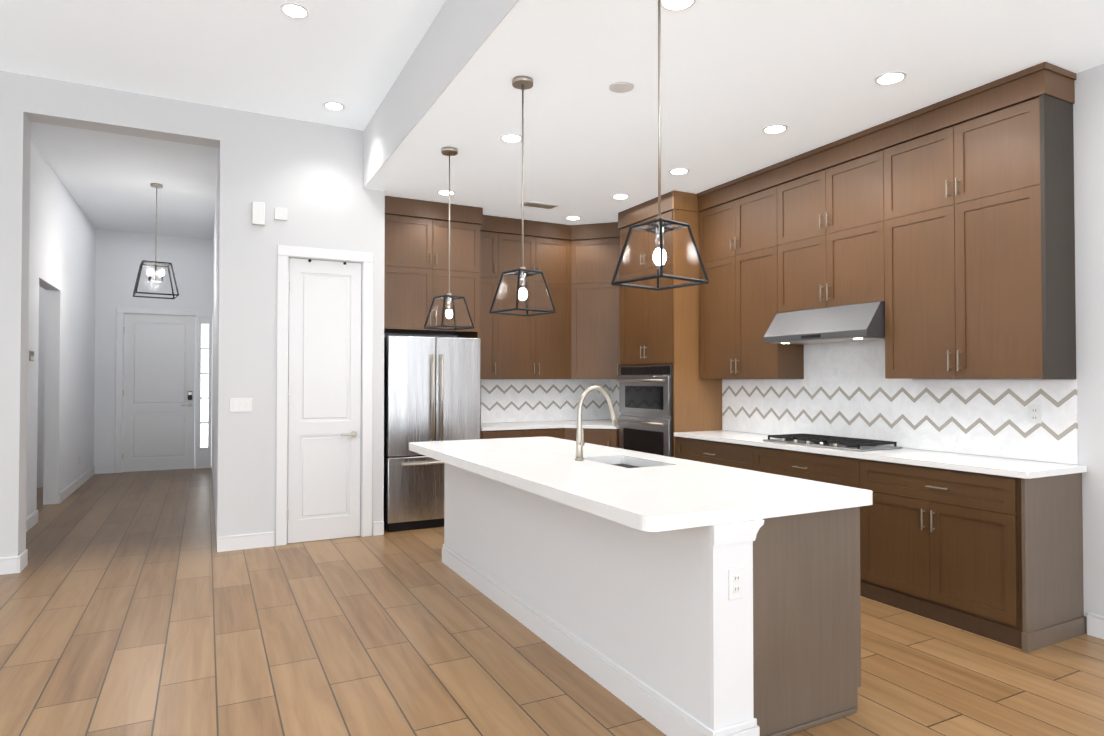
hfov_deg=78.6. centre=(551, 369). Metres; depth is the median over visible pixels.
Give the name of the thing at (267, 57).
ceiling
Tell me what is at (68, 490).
baseboard
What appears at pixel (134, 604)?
floor
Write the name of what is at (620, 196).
recessed light
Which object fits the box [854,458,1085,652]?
base cabinet
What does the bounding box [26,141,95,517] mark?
wall
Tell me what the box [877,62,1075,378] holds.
upper cabinet
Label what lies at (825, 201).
upper cabinet
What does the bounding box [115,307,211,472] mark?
front door
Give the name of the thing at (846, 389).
backsplash
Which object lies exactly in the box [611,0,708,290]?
pendant light
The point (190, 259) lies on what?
wall
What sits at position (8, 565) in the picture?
baseboard
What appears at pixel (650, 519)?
island countertop
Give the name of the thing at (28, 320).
wall
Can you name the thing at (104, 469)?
baseboard
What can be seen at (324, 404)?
pantry door
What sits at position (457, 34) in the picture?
wall
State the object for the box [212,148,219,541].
wall
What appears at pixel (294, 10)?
recessed light
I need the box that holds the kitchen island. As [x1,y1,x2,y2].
[441,441,872,735]
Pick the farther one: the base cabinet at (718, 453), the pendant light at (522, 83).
the base cabinet at (718, 453)
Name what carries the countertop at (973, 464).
on the base cabinet at (990, 547)
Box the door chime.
[252,202,286,225]
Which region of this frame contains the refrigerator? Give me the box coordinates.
[384,335,480,531]
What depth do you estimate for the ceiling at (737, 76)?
4.01 m
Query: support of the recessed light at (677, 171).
in the ceiling at (737, 76)
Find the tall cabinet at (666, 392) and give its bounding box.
[617,190,721,457]
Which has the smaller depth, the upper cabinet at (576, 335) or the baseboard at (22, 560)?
the baseboard at (22, 560)
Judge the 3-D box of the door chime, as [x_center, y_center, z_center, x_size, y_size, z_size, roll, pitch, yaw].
[-2.418,-1.324,5.780,0.280,0.190,0.034,0,-1,-27]
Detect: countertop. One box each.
[409,449,704,532]
[481,419,618,430]
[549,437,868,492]
[674,430,1086,477]
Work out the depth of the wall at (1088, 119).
3.77 m
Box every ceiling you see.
[0,0,445,238]
[365,0,1103,224]
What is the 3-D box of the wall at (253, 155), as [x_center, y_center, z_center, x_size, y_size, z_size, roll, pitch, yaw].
[-4.674,-0.354,4.751,6.910,3.700,0.220,0,-1,-27]
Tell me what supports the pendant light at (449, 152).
hanging from the ceiling at (737, 76)
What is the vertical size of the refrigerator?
1.835 m
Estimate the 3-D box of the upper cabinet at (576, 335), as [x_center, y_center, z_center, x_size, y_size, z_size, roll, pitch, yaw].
[0.037,-0.761,7.472,1.922,1.736,0.784,0,-1,-27]
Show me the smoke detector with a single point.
(621, 86)
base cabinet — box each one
[481,427,618,447]
[676,438,749,469]
[750,446,857,487]
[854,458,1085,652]
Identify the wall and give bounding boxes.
[0,71,384,557]
[25,122,30,548]
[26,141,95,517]
[37,286,45,487]
[94,229,212,472]
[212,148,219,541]
[363,0,518,187]
[384,333,598,422]
[722,64,1103,632]
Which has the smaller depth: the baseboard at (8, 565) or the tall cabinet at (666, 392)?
the baseboard at (8, 565)
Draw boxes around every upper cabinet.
[384,196,482,337]
[480,215,620,378]
[697,166,768,378]
[769,125,880,378]
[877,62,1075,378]
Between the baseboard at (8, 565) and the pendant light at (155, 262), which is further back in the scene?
the pendant light at (155, 262)
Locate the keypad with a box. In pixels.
[29,351,33,360]
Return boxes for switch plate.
[230,398,251,411]
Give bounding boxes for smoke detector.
[609,81,633,92]
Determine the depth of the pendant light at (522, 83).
3.92 m
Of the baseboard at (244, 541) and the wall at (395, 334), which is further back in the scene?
the wall at (395, 334)
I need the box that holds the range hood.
[763,301,884,344]
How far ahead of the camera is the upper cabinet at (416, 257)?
6.59 m
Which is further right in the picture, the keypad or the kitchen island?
the kitchen island
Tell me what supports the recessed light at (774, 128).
in the ceiling at (737, 76)
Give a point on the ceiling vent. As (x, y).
(538, 205)
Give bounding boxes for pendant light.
[133,183,178,298]
[424,147,474,329]
[489,76,555,315]
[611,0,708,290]
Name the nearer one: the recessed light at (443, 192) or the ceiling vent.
the recessed light at (443, 192)
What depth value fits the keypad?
6.44 m
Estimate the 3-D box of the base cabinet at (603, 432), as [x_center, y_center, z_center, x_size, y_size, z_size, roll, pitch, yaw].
[0.094,1.083,7.334,1.922,0.905,1.034,0,-1,-27]
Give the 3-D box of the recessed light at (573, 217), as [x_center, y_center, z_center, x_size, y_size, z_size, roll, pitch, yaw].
[0.229,-1.632,7.275,0.170,0.008,0.170,0,-1,-27]
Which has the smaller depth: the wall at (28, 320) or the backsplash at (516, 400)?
the wall at (28, 320)
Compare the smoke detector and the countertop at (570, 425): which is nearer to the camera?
the smoke detector
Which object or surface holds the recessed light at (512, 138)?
in the ceiling at (737, 76)
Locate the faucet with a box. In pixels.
[575,385,618,460]
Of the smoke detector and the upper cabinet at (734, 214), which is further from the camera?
the upper cabinet at (734, 214)
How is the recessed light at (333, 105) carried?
in the ceiling at (267, 57)
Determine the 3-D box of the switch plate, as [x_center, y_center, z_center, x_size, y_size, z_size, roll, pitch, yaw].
[-2.615,0.300,5.668,0.170,0.116,0.009,0,-1,-27]
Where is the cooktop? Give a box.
[763,433,902,450]
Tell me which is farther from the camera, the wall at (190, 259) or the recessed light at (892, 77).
the wall at (190, 259)
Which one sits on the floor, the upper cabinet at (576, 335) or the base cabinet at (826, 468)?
the base cabinet at (826, 468)
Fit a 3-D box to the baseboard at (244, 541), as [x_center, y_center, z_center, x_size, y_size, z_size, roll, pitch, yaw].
[-2.571,1.448,5.669,0.435,0.123,0.015,0,-1,-27]
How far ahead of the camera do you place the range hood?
4.87 m
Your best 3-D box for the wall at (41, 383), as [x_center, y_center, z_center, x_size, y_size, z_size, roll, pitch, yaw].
[-7.434,-0.295,8.651,2.060,3.700,0.140,0,-1,-27]
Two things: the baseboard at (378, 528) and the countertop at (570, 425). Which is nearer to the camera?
the baseboard at (378, 528)
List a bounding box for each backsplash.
[481,379,609,422]
[610,379,620,418]
[722,340,1077,464]
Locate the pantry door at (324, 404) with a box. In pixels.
[275,245,372,545]
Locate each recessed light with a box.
[280,3,308,18]
[323,102,344,109]
[437,190,454,194]
[500,134,521,142]
[565,216,580,219]
[612,194,629,198]
[661,0,696,11]
[669,168,688,174]
[762,124,787,133]
[874,71,906,84]
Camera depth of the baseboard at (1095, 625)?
3.73 m
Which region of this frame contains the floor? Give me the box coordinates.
[0,466,1103,735]
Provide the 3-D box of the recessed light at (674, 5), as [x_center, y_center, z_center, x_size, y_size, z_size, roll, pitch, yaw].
[0.581,-1.696,3.106,0.170,0.008,0.170,0,-1,-27]
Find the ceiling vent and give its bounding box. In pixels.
[520,201,557,208]
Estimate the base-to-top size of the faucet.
0.446 m
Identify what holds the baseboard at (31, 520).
attached to the wall at (69, 373)
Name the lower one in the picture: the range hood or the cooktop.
the cooktop
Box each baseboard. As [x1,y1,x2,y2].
[0,556,17,574]
[17,549,27,572]
[26,510,37,531]
[58,466,94,503]
[95,465,112,473]
[217,532,273,551]
[373,521,383,535]
[1087,612,1103,638]
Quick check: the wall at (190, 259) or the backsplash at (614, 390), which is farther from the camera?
the wall at (190, 259)

